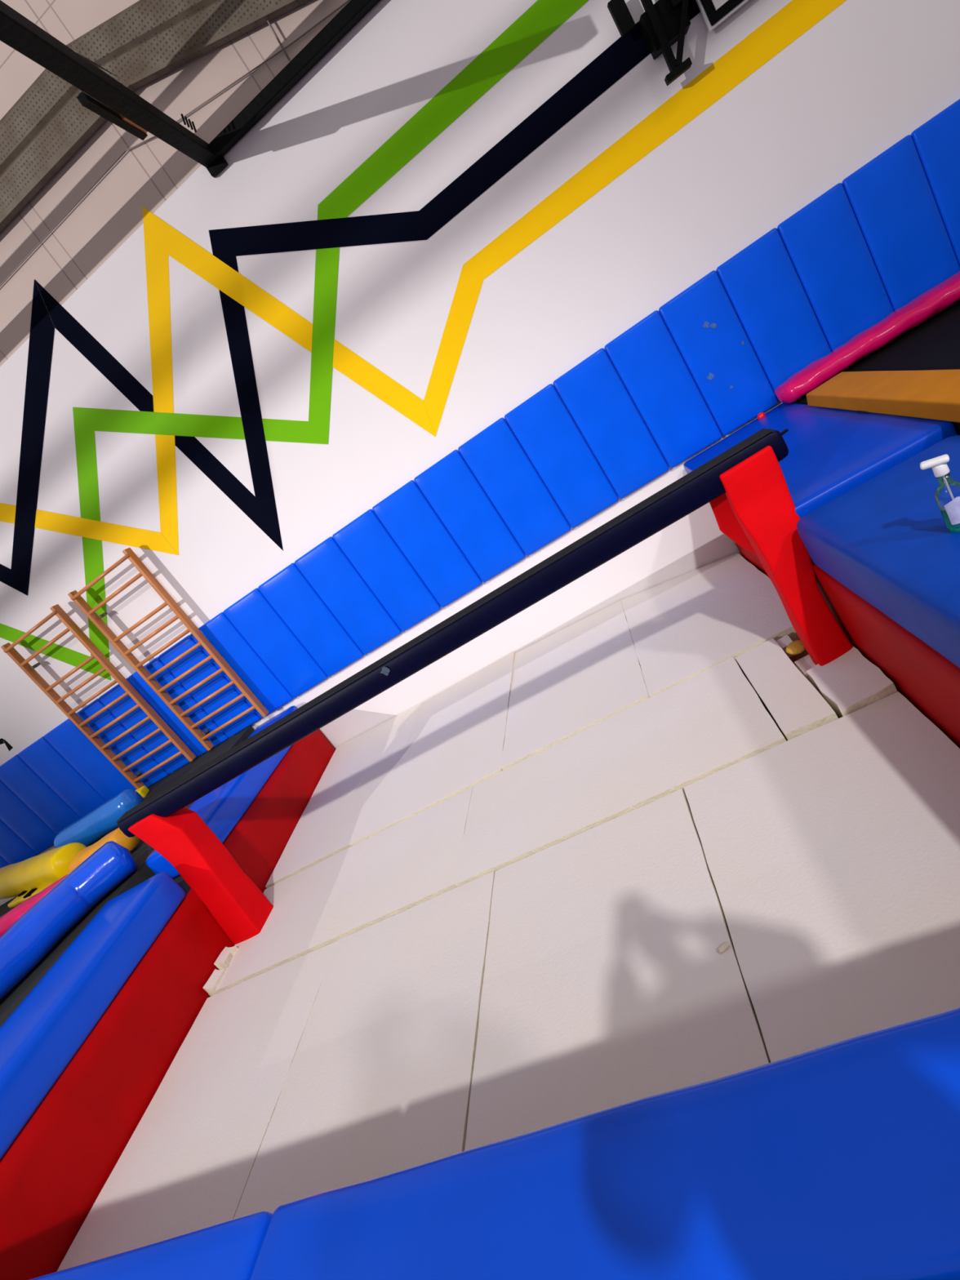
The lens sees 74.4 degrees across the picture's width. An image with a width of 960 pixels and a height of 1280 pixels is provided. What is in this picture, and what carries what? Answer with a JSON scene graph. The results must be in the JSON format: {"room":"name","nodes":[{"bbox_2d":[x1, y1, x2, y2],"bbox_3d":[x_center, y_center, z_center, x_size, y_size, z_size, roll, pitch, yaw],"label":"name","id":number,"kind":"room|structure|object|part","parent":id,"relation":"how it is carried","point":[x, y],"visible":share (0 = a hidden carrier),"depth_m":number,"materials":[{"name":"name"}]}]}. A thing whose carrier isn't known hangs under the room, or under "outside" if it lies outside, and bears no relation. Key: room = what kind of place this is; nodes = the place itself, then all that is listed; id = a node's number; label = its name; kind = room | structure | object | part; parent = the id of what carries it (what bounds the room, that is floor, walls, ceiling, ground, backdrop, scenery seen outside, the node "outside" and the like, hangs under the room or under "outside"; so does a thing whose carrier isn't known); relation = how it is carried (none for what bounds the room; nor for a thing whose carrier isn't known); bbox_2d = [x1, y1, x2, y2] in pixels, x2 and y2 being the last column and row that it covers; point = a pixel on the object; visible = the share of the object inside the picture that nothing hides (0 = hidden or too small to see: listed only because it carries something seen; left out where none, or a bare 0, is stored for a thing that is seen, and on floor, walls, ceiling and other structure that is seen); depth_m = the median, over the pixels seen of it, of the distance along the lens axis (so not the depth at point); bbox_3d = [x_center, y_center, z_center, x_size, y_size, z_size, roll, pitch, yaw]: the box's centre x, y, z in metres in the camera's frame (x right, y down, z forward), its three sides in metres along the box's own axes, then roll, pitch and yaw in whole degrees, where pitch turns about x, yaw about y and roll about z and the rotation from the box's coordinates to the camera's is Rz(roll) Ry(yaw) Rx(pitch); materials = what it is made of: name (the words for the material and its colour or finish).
{"room":"gymnastics gym","nodes":[
{"label":"gymnastics gym","id":0,"kind":"room"},
{"bbox_2d":[0,0,959,905],"bbox_3d":[-3.332,-2.129,6.090,26.000,10.000,0.254,-30,16,17],"label":"wall","id":1,"kind":"structure","parent":0,"point":[461,204],"depth_m":5.29,"materials":[{"name":"white paint"}]},
{"bbox_2d":[0,856,9,867],"bbox_3d":[-6.707,2.683,8.317,0.496,1.190,0.068,-30,16,17],"label":"pad","id":2,"kind":"object","parent":1,"relation":"attached to","point":[3,863],"visible":0.2,"depth_m":8.35,"materials":[{"name":"blue plastic"}]},
{"bbox_2d":[0,818,38,864],"bbox_3d":[-6.293,2.443,8.170,0.496,1.190,0.068,-30,16,17],"label":"pad","id":3,"kind":"object","parent":1,"relation":"attached to","point":[13,849],"visible":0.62,"depth_m":8.21,"materials":[{"name":"blue leather"}]},
{"bbox_2d":[0,779,56,853],"bbox_3d":[-5.879,2.204,8.023,0.496,1.190,0.068,-30,16,17],"label":"pad","id":4,"kind":"object","parent":1,"relation":"attached to","point":[15,814],"visible":0.81,"depth_m":8.02,"materials":[{"name":"blue leather"}]},
{"bbox_2d":[0,754,80,834],"bbox_3d":[-5.465,1.965,7.876,0.496,1.190,0.068,-30,16,17],"label":"pad","id":5,"kind":"object","parent":1,"relation":"attached to","point":[15,774],"visible":0.74,"depth_m":7.82,"materials":[{"name":"blue leather"}]},
{"bbox_2d":[17,736,106,817],"bbox_3d":[-5.052,1.725,7.729,0.496,1.190,0.068,-30,16,17],"label":"pad","id":6,"kind":"object","parent":1,"relation":"attached to","point":[40,756],"visible":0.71,"depth_m":7.67,"materials":[{"name":"blue leather"}]},
{"bbox_2d":[44,718,136,801],"bbox_3d":[-4.638,1.486,7.582,0.496,1.190,0.068,-30,16,17],"label":"pad","id":7,"kind":"object","parent":1,"relation":"attached to","point":[66,738],"visible":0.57,"depth_m":7.53,"materials":[{"name":"blue leather"}]},
{"bbox_2d":[0,604,195,789],"bbox_3d":[-4.249,0.705,7.110,0.900,2.190,0.155,-30,16,17],"label":"wall bars","id":8,"kind":"object","parent":1,"relation":"attached to","point":[8,648],"visible":0.93,"depth_m":7.05,"materials":[{"name":"wood"}]},
{"bbox_2d":[75,697,168,787],"bbox_3d":[-4.225,1.246,7.435,0.496,1.190,0.068,-30,16,17],"label":"pad","id":9,"kind":"object","parent":1,"relation":"attached to","point":[106,717],"visible":0.56,"depth_m":7.37,"materials":[{"name":"blue leather"}]},
{"bbox_2d":[98,677,198,773],"bbox_3d":[-3.811,1.007,7.288,0.496,1.190,0.068,-30,16,17],"label":"pad","id":10,"kind":"object","parent":1,"relation":"attached to","point":[126,703],"visible":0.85,"depth_m":7.26,"materials":[{"name":"blue leather"}]},
{"bbox_2d":[0,0,308,231],"bbox_3d":[-3.859,-3.653,5.301,6.050,1.010,0.095,-30,16,17],"label":"ceiling","id":11,"kind":"structure","parent":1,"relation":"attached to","point":[147,40],"depth_m":4.82,"materials":[{"name":"grey metal"}]},
{"bbox_2d":[266,19,290,62],"bbox_3d":[-1.554,-4.556,4.686,0.052,0.581,0.016,-39,16,-15],"label":"cable","id":12,"kind":"object","parent":11,"relation":"hanging from","point":[268,20],"visible":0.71,"depth_m":4.71,"materials":[{"name":"grey metal"}]},
{"bbox_2d":[67,547,268,751],"bbox_3d":[-3.297,0.154,6.772,0.900,2.190,0.155,-30,16,17],"label":"wall bars","id":13,"kind":"object","parent":1,"relation":"attached to","point":[75,596],"visible":1,"depth_m":6.71,"materials":[{"name":"brown wood"}]},
{"bbox_2d":[0,0,351,286],"bbox_3d":[-2.752,-3.801,5.170,4.701,0.412,0.010,-30,16,17],"label":"cable","id":14,"kind":"object","parent":1,"relation":"attached to","point":[348,1],"visible":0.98,"depth_m":4.99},
{"bbox_2d":[128,657,228,755],"bbox_3d":[-3.397,0.768,7.141,0.496,1.190,0.068,-30,16,17],"label":"pad","id":15,"kind":"object","parent":1,"relation":"attached to","point":[164,677],"visible":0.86,"depth_m":7.10,"materials":[{"name":"blue leather"}]},
{"bbox_2d":[0,0,380,177],"bbox_3d":[-0.719,-4.180,2.997,4.195,0.238,3.305,-30,16,17],"label":"metal beam","id":16,"kind":"structure","parent":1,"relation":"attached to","point":[129,111],"depth_m":4.32,"materials":[{"name":"black metal"}]},
{"bbox_3d":[-2.374,-3.395,4.109,0.050,0.050,0.620,-30,16,17],"label":"clamp rail","id":17,"kind":"part","parent":16,"relation":"part of","materials":[{"name":"black metal"}]},
{"bbox_3d":[-2.138,-3.847,5.070,0.160,0.170,0.050,-30,16,17],"label":"wall plate","id":18,"kind":"part","parent":16,"relation":"part of","materials":[{"name":"black metal"}]},
{"bbox_2d":[158,635,260,737],"bbox_3d":[-2.984,0.528,6.994,0.496,1.190,0.068,-30,16,17],"label":"pad","id":19,"kind":"object","parent":1,"relation":"attached to","point":[197,655],"visible":0.89,"depth_m":6.95,"materials":[{"name":"blue leather"}]},
{"bbox_2d":[190,612,293,718],"bbox_3d":[-2.570,0.289,6.847,0.496,1.190,0.068,-30,16,17],"label":"pad","id":20,"kind":"object","parent":1,"relation":"attached to","point":[220,631],"visible":0.86,"depth_m":6.79,"materials":[{"name":"blue leather"}]},
{"bbox_2d":[223,587,328,697],"bbox_3d":[-2.156,0.050,6.700,0.496,1.190,0.068,-30,16,17],"label":"pad","id":21,"kind":"object","parent":1,"relation":"attached to","point":[254,617],"visible":1,"depth_m":6.66,"materials":[{"name":"blue leather"}]},
{"bbox_2d":[257,563,364,676],"bbox_3d":[-1.743,-0.190,6.553,0.496,1.190,0.068,-30,16,17],"label":"pad","id":22,"kind":"object","parent":1,"relation":"attached to","point":[288,591],"visible":1,"depth_m":6.51,"materials":[{"name":"blue leather"}]},
{"bbox_2d":[294,536,401,654],"bbox_3d":[-1.329,-0.429,6.406,0.496,1.190,0.068,-30,16,17],"label":"pad","id":23,"kind":"object","parent":1,"relation":"attached to","point":[326,566],"visible":1,"depth_m":6.37,"materials":[{"name":"blue leather"}]},
{"bbox_2d":[332,509,440,631],"bbox_3d":[-0.915,-0.668,6.259,0.496,1.190,0.068,-30,16,17],"label":"pad","id":24,"kind":"object","parent":1,"relation":"attached to","point":[365,541],"visible":1,"depth_m":6.22,"materials":[{"name":"blue leather"}]},
{"bbox_2d":[372,480,482,607],"bbox_3d":[-0.502,-0.908,6.112,0.496,1.190,0.068,-30,16,17],"label":"pad","id":25,"kind":"object","parent":1,"relation":"attached to","point":[406,513],"visible":1,"depth_m":6.07,"materials":[{"name":"blue leather"}]},
{"bbox_2d":[413,449,525,582],"bbox_3d":[-0.088,-1.147,5.965,0.496,1.190,0.068,-30,16,17],"label":"pad","id":26,"kind":"object","parent":1,"relation":"attached to","point":[449,485],"visible":1,"depth_m":5.93,"materials":[{"name":"blue leather"}]},
{"bbox_2d":[457,417,571,555],"bbox_3d":[0.326,-1.387,5.818,0.496,1.190,0.068,-30,16,17],"label":"pad","id":27,"kind":"object","parent":1,"relation":"attached to","point":[495,455],"visible":1,"depth_m":5.78,"materials":[{"name":"blue leather"}]},
{"bbox_2d":[504,383,618,528],"bbox_3d":[0.739,-1.626,5.671,0.496,1.190,0.068,-30,16,17],"label":"pad","id":28,"kind":"object","parent":1,"relation":"attached to","point":[543,425],"visible":1,"depth_m":5.63,"materials":[{"name":"blue leather"}]},
{"bbox_2d":[552,347,669,498],"bbox_3d":[1.153,-1.865,5.524,0.496,1.190,0.068,-30,16,17],"label":"pad","id":29,"kind":"object","parent":1,"relation":"attached to","point":[593,392],"visible":1,"depth_m":5.49,"materials":[{"name":"blue leather"}]},
{"bbox_2d":[607,0,692,85],"bbox_3d":[1.288,-4.303,4.406,0.555,0.668,0.215,-30,16,17],"label":"bracket","id":30,"kind":"object","parent":1,"relation":"attached to","point":[664,23],"visible":1,"depth_m":4.39,"materials":[{"name":"black metal"}]},
{"bbox_3d":[0.986,-4.350,4.407,0.100,0.220,0.050,-30,16,17],"label":"arm","id":31,"kind":"part","parent":30,"relation":"part of","materials":[{"name":"black metal"}]},
{"bbox_3d":[1.217,-4.260,4.375,0.075,0.642,0.055,-30,16,17],"label":"upright arm","id":32,"kind":"part","parent":30,"relation":"part of","materials":[{"name":"black metal"}]},
{"bbox_3d":[1.292,-4.321,4.439,0.260,0.240,0.140,-30,16,17],"label":"plate","id":33,"kind":"part","parent":30,"relation":"part of","materials":[{"name":"black metal"}]},
{"bbox_3d":[1.392,-3.994,4.444,0.180,0.045,0.070,-30,16,17],"label":"foot plate","id":34,"kind":"part","parent":30,"relation":"part of","materials":[{"name":"black metal"}]},
{"bbox_2d":[604,310,722,467],"bbox_3d":[1.566,-2.105,5.377,0.496,1.190,0.068,-30,16,17],"label":"pad","id":35,"kind":"object","parent":1,"relation":"attached to","point":[646,357],"visible":1,"depth_m":5.34,"materials":[{"name":"blue leather"}]},
{"bbox_2d":[658,270,777,435],"bbox_3d":[1.980,-2.343,5.228,0.496,1.190,0.072,-30,16,17],"label":"pad","id":36,"kind":"object","parent":1,"relation":"attached to","point":[702,321],"visible":1,"depth_m":5.19,"materials":[{"name":"blue leather"}]},
{"bbox_2d":[695,0,749,31],"bbox_3d":[1.652,-4.782,4.195,0.700,0.900,0.059,-30,16,17],"label":"framed sign","id":37,"kind":"object","parent":1,"relation":"attached to","point":[714,12],"visible":1,"depth_m":4.36,"materials":[{"name":"white plastic"}]},
{"bbox_3d":[1.650,-4.773,4.174,0.560,0.760,0.012,-30,16,17],"label":"panel","id":38,"kind":"part","parent":37,"relation":"part of","materials":[{"name":"white paper"}]},
{"bbox_3d":[1.652,-4.780,4.190,0.670,0.870,0.030,-30,16,17],"label":"frame","id":39,"kind":"part","parent":37,"relation":"part of","materials":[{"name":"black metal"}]},
{"bbox_2d":[715,227,831,401],"bbox_3d":[2.394,-2.583,5.083,0.496,1.190,0.068,-30,16,17],"label":"pad","id":40,"kind":"object","parent":1,"relation":"attached to","point":[762,282],"visible":0.78,"depth_m":5.03,"materials":[{"name":"blue leather"}]},
{"bbox_2d":[777,182,893,351],"bbox_3d":[2.807,-2.823,4.936,0.496,1.190,0.068,-30,16,17],"label":"pad","id":41,"kind":"object","parent":1,"relation":"attached to","point":[825,244],"visible":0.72,"depth_m":4.88,"materials":[{"name":"blue leather"}]},
{"bbox_2d":[841,134,959,311],"bbox_3d":[3.221,-3.062,4.789,0.496,1.190,0.068,-30,16,17],"label":"pad","id":42,"kind":"object","parent":1,"relation":"attached to","point":[891,199],"visible":0.81,"depth_m":4.74,"materials":[{"name":"blue leather"}]},
{"bbox_2d":[911,98,959,266],"bbox_3d":[3.635,-3.302,4.642,0.496,1.190,0.068,-30,16,17],"label":"pad","id":43,"kind":"object","parent":1,"relation":"attached to","point":[936,141],"visible":1,"depth_m":4.58,"materials":[{"name":"blue leather"}]},
{"bbox_2d":[464,788,770,1151],"bbox_3d":[0.586,1.595,2.626,1.170,0.435,1.955,-30,16,17],"label":"foam slab","id":44,"kind":"object","parent":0,"point":[606,984],"visible":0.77,"depth_m":2.58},
{"bbox_2d":[717,941,731,953],"bbox_3d":[0.923,1.162,2.390,0.054,0.021,0.027,-36,16,-5],"label":"crumb","id":45,"kind":"object","parent":44,"relation":"on","point":[724,946],"visible":1,"depth_m":2.38,"materials":[{"name":"beige"}]},
{"bbox_2d":[683,691,959,1062],"bbox_3d":[1.532,1.052,2.298,1.103,0.437,1.965,-30,16,17],"label":"foam slab","id":46,"kind":"object","parent":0,"point":[832,850],"visible":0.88,"depth_m":2.38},
{"bbox_3d":[-2.090,6.134,-3.875,36.000,0.100,25.000,-30,16,17],"label":"floor","id":47,"kind":"structure","parent":0,"visible":0},
{"bbox_2d":[0,801,194,1026],"bbox_3d":[-5.138,4.270,5.331,6.330,1.290,4.450,-30,16,17],"label":"bed","id":48,"kind":"object","parent":47,"relation":"on","point":[141,851],"visible":0.02,"depth_m":4.73,"materials":[{"name":"grey fabric"}]},
{"bbox_2d":[0,875,66,936],"bbox_3d":[-4.164,2.530,5.588,1.674,0.230,0.256,-32,16,10],"label":"roll","id":49,"kind":"object","parent":48,"relation":"on","point":[11,917],"visible":0.35,"depth_m":5.44,"materials":[{"name":"pink plastic"}]},
{"bbox_2d":[0,841,87,900],"bbox_3d":[-4.818,2.515,6.768,2.668,0.341,0.366,-23,19,36],"label":"roll","id":50,"kind":"object","parent":48,"relation":"on","point":[47,868],"visible":0.73,"depth_m":6.20,"materials":[{"name":"yellow plastic"}]},
{"bbox_2d":[7,881,55,907],"bbox_3d":[-4.223,2.405,6.229,1.604,0.068,0.208,-26,18,29],"label":"strip","id":51,"kind":"object","parent":50,"relation":"on","point":[24,895],"visible":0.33,"depth_m":6.39,"materials":[{"name":"yellow plastic"}]},
{"bbox_2d":[0,840,136,1001],"bbox_3d":[-3.358,2.292,4.473,0.516,0.318,2.110,-23,20,38],"label":"roll","id":52,"kind":"object","parent":48,"relation":"on","point":[23,945],"visible":1,"depth_m":4.69,"materials":[{"name":"blue plastic"}]},
{"bbox_2d":[68,827,137,872],"bbox_3d":[-3.458,1.946,5.810,0.774,0.232,0.349,-30,16,17],"label":"roll","id":53,"kind":"object","parent":48,"relation":"on","point":[117,835],"visible":0.34,"depth_m":5.66,"materials":[{"name":"orange plastic"}]},
{"bbox_2d":[87,725,254,847],"bbox_3d":[-3.119,2.183,7.183,2.080,1.368,0.950,-30,16,17],"label":"bed","id":54,"kind":"object","parent":47,"relation":"on","point":[242,735],"visible":0.14,"depth_m":7.09,"materials":[{"name":"grey fabric"}]},
{"bbox_2d":[53,789,143,848],"bbox_3d":[-4.031,1.938,6.696,1.102,0.299,0.294,-31,16,13],"label":"roll","id":55,"kind":"object","parent":54,"relation":"on","point":[101,821],"visible":0.77,"depth_m":6.57,"materials":[{"name":"blue plastic"}]},
{"bbox_2d":[134,785,149,798],"bbox_3d":[-3.999,1.817,7.309,0.346,0.128,0.138,-32,16,11],"label":"wedge","id":56,"kind":"object","parent":54,"relation":"on","point":[143,791],"visible":0.45,"depth_m":7.26,"materials":[{"name":"yellow plastic"}]},
{"bbox_2d":[173,874,191,894],"bbox_3d":[-2.117,2.433,4.953,0.550,1.060,5.005,-30,16,17],"label":"platform","id":57,"kind":"object","parent":47,"relation":"on","point":[180,879],"visible":0.02,"depth_m":4.97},
{"bbox_2d":[0,871,185,1159],"bbox_3d":[-2.607,2.385,3.600,0.664,0.286,2.458,-30,16,17],"label":"mat","id":58,"kind":"object","parent":57,"relation":"on","point":[44,1033],"visible":1,"depth_m":3.77,"materials":[{"name":"blue leather"}]},
{"bbox_2d":[0,728,336,1279],"bbox_3d":[-1.873,2.262,4.851,0.067,1.015,5.030,-30,16,17],"label":"lining","id":59,"kind":"object","parent":57,"relation":"attached to","point":[52,1175],"visible":0.41,"depth_m":3.71,"materials":[{"name":"red leather"}]},
{"bbox_2d":[146,705,297,878],"bbox_3d":[-2.303,1.348,6.043,0.606,0.281,2.171,-30,16,17],"label":"mat","id":60,"kind":"object","parent":57,"relation":"on","point":[222,808],"visible":0.41,"depth_m":5.50,"materials":[{"name":"blue leather"}]},
{"bbox_2d":[57,941,337,1271],"bbox_3d":[-1.371,2.723,3.326,1.178,0.432,1.965,-30,16,17],"label":"foam slab","id":61,"kind":"object","parent":47,"relation":"on","point":[186,1166],"visible":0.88,"depth_m":3.32,"materials":[{"name":"white plastic"}]},
{"bbox_2d":[208,786,472,996],"bbox_3d":[-0.850,1.925,4.556,2.094,0.434,0.964,-30,16,17],"label":"foam slab","id":62,"kind":"object","parent":47,"relation":"on","point":[408,864],"visible":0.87,"depth_m":4.38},
{"bbox_2d":[203,968,226,995],"bbox_3d":[-1.826,2.411,4.432,0.069,0.164,0.165,-30,16,17],"label":"scrap","id":63,"kind":"object","parent":62,"relation":"on","point":[211,986],"visible":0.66,"depth_m":4.39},
{"bbox_2d":[213,946,238,969],"bbox_3d":[-1.819,2.328,4.595,0.086,0.163,0.160,-30,16,17],"label":"scrap","id":64,"kind":"object","parent":62,"relation":"on","point":[224,960],"visible":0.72,"depth_m":4.56,"materials":[{"name":"white"}]},
{"bbox_2d":[116,428,852,945],"bbox_3d":[-0.237,0.643,4.141,5.211,1.290,0.563,-30,16,17],"label":"beam","id":65,"kind":"structure","parent":62,"relation":"on","point":[750,499],"depth_m":3.72,"materials":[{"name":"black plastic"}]},
{"bbox_3d":[-2.096,1.764,4.776,0.484,1.196,0.439,-30,16,17],"label":"leg","id":66,"kind":"part","parent":65,"relation":"part of","materials":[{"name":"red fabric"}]},
{"bbox_3d":[1.692,-0.407,3.373,0.309,1.228,0.361,-30,16,17],"label":"leg","id":67,"kind":"part","parent":65,"relation":"part of","materials":[{"name":"red metal"}]},
{"bbox_2d":[265,703,420,888],"bbox_3d":[-1.109,1.524,6.093,1.163,0.493,2.059,-30,16,17],"label":"foam slab","id":68,"kind":"object","parent":47,"relation":"on","point":[344,809],"visible":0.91,"depth_m":5.80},
{"bbox_2d":[233,871,494,1218],"bbox_3d":[-0.394,2.159,2.979,1.190,0.434,1.963,-30,16,17],"label":"foam slab","id":69,"kind":"object","parent":47,"relation":"on","point":[378,1082],"visible":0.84,"depth_m":2.95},
{"bbox_2d":[373,651,515,835],"bbox_3d":[-0.129,0.976,5.747,1.194,0.460,2.069,-30,16,17],"label":"foam slab","id":70,"kind":"object","parent":47,"relation":"on","point":[455,743],"visible":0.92,"depth_m":5.42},
{"bbox_2d":[501,600,649,770],"bbox_3d":[0.871,0.435,5.413,1.183,0.473,2.059,-30,16,17],"label":"foam slab","id":71,"kind":"object","parent":47,"relation":"on","point":[588,672],"visible":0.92,"depth_m":5.08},
{"bbox_2d":[454,657,786,887],"bbox_3d":[0.850,0.943,3.950,2.018,0.434,0.979,-30,16,17],"label":"foam slab","id":72,"kind":"object","parent":47,"relation":"on","point":[708,722],"visible":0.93,"depth_m":3.78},
{"bbox_2d":[621,552,808,697],"bbox_3d":[1.871,-0.052,5.092,1.129,0.607,2.069,-30,16,17],"label":"foam slab","id":73,"kind":"object","parent":47,"relation":"on","point":[686,625],"visible":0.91,"depth_m":4.75,"materials":[{"name":"white plastic"}]},
{"bbox_2d":[735,638,838,741],"bbox_3d":[1.795,0.397,3.615,0.257,0.428,0.946,-30,16,17],"label":"foam slab","id":74,"kind":"object","parent":47,"relation":"on","point":[796,707],"visible":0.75,"depth_m":3.45,"materials":[{"name":"white plastic"}]},
{"bbox_2d":[776,635,794,657],"bbox_3d":[1.893,0.042,3.899,0.081,0.090,0.110,-30,16,17],"label":"scrap","id":75,"kind":"object","parent":74,"relation":"on","point":[784,642],"visible":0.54,"depth_m":3.87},
{"bbox_2d":[794,654,815,684],"bbox_3d":[1.909,0.174,3.615,0.120,0.105,0.193,-30,16,17],"label":"scrap","id":76,"kind":"object","parent":74,"relation":"on","point":[806,663],"visible":0.32,"depth_m":3.62,"materials":[{"name":"white plastic"}]},
{"bbox_2d":[786,640,805,654],"bbox_3d":[1.867,0.043,3.728,0.131,0.050,0.108,-38,16,-10],"label":"plug","id":77,"kind":"object","parent":76,"relation":"on","point":[795,647],"visible":0.88,"depth_m":3.70,"materials":[{"name":"gold metal"}]},
{"bbox_2d":[805,644,897,718],"bbox_3d":[1.983,0.353,3.282,0.273,0.453,0.475,-30,16,17],"label":"foam slab","id":78,"kind":"object","parent":47,"relation":"on","point":[849,683],"visible":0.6,"depth_m":3.17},
{"bbox_2d":[790,299,959,435],"bbox_3d":[4.435,-1.462,2.367,4.300,1.360,5.400,-30,16,17],"label":"trampoline","id":79,"kind":"object","parent":47,"relation":"on","point":[934,343],"visible":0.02,"depth_m":4.43,"materials":[{"name":"black fabric"}]},
{"bbox_2d":[775,271,959,402],"bbox_3d":[3.743,-2.729,4.610,3.246,0.188,0.379,-30,16,17],"label":"roll","id":80,"kind":"object","parent":79,"relation":"on","point":[904,318],"visible":0.99,"depth_m":4.77,"materials":[{"name":"pink leather"}]},
{"bbox_2d":[806,369,959,422],"bbox_3d":[2.300,-0.967,2.509,0.311,0.116,4.682,-30,16,17],"label":"pad","id":81,"kind":"object","parent":79,"relation":"on","point":[931,394],"visible":1,"depth_m":3.57,"materials":[{"name":"leather"}]},
{"bbox_3d":[2.279,0.297,2.211,0.740,1.045,2.525,-30,16,17],"label":"platform","id":82,"kind":"object","parent":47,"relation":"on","visible":0},
{"bbox_2d":[734,542,959,748],"bbox_3d":[2.055,-0.003,3.459,0.066,1.000,5.030,-30,16,17],"label":"lining","id":83,"kind":"object","parent":82,"relation":"attached to","point":[929,681],"visible":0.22,"depth_m":2.76,"materials":[{"name":"red leather"}]},
{"bbox_2d":[796,435,959,667],"bbox_3d":[1.873,-0.214,2.022,0.816,0.315,2.489,-30,16,17],"label":"mat","id":84,"kind":"object","parent":82,"relation":"on","point":[887,540],"visible":0.99,"depth_m":2.54,"materials":[{"name":"blue leather"}]},
{"bbox_2d":[920,453,959,533],"bbox_3d":[1.667,-0.519,2.242,0.098,0.292,0.069,-21,21,41],"label":"bottle","id":85,"kind":"object","parent":84,"relation":"on","point":[947,495],"visible":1,"depth_m":2.22,"materials":[{"name":"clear plastic"}]},
{"bbox_3d":[2.496,-0.741,4.496,0.750,1.225,2.470,-30,16,17],"label":"platform","id":86,"kind":"object","parent":47,"relation":"on","visible":0},
{"bbox_2d":[683,402,958,518],"bbox_3d":[2.070,-1.256,4.322,0.944,0.158,2.419,-30,16,17],"label":"floor mat","id":87,"kind":"object","parent":86,"relation":"on","point":[833,452],"visible":0.58,"depth_m":3.54,"materials":[{"name":"blue leather"}]},
{"bbox_2d":[757,412,765,419],"bbox_3d":[2.326,-1.847,5.224,0.064,0.064,0.064,-30,16,17],"label":"ball","id":88,"kind":"object","parent":87,"relation":"on","point":[762,415],"visible":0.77,"depth_m":5.20,"materials":[{"name":"red plastic"}]},
{"bbox_3d":[-0.155,2.127,1.633,6.000,1.150,0.255,-30,16,17],"label":"platform","id":89,"kind":"object","parent":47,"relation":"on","visible":0},
{"bbox_2d":[26,1210,274,1279],"bbox_3d":[-1.755,2.296,1.924,3.029,0.191,0.353,-30,16,17],"label":"pad","id":90,"kind":"object","parent":89,"relation":"on","point":[228,1250],"visible":0.73,"depth_m":1.62,"materials":[{"name":"blue leather"}]},
{"bbox_2d":[250,1007,959,1279],"bbox_3d":[0.728,0.860,1.042,2.979,0.192,0.352,-30,16,17],"label":"pad","id":91,"kind":"object","parent":89,"relation":"on","point":[840,1161],"visible":1,"depth_m":1.12,"materials":[{"name":"blue leather"}]}
]}

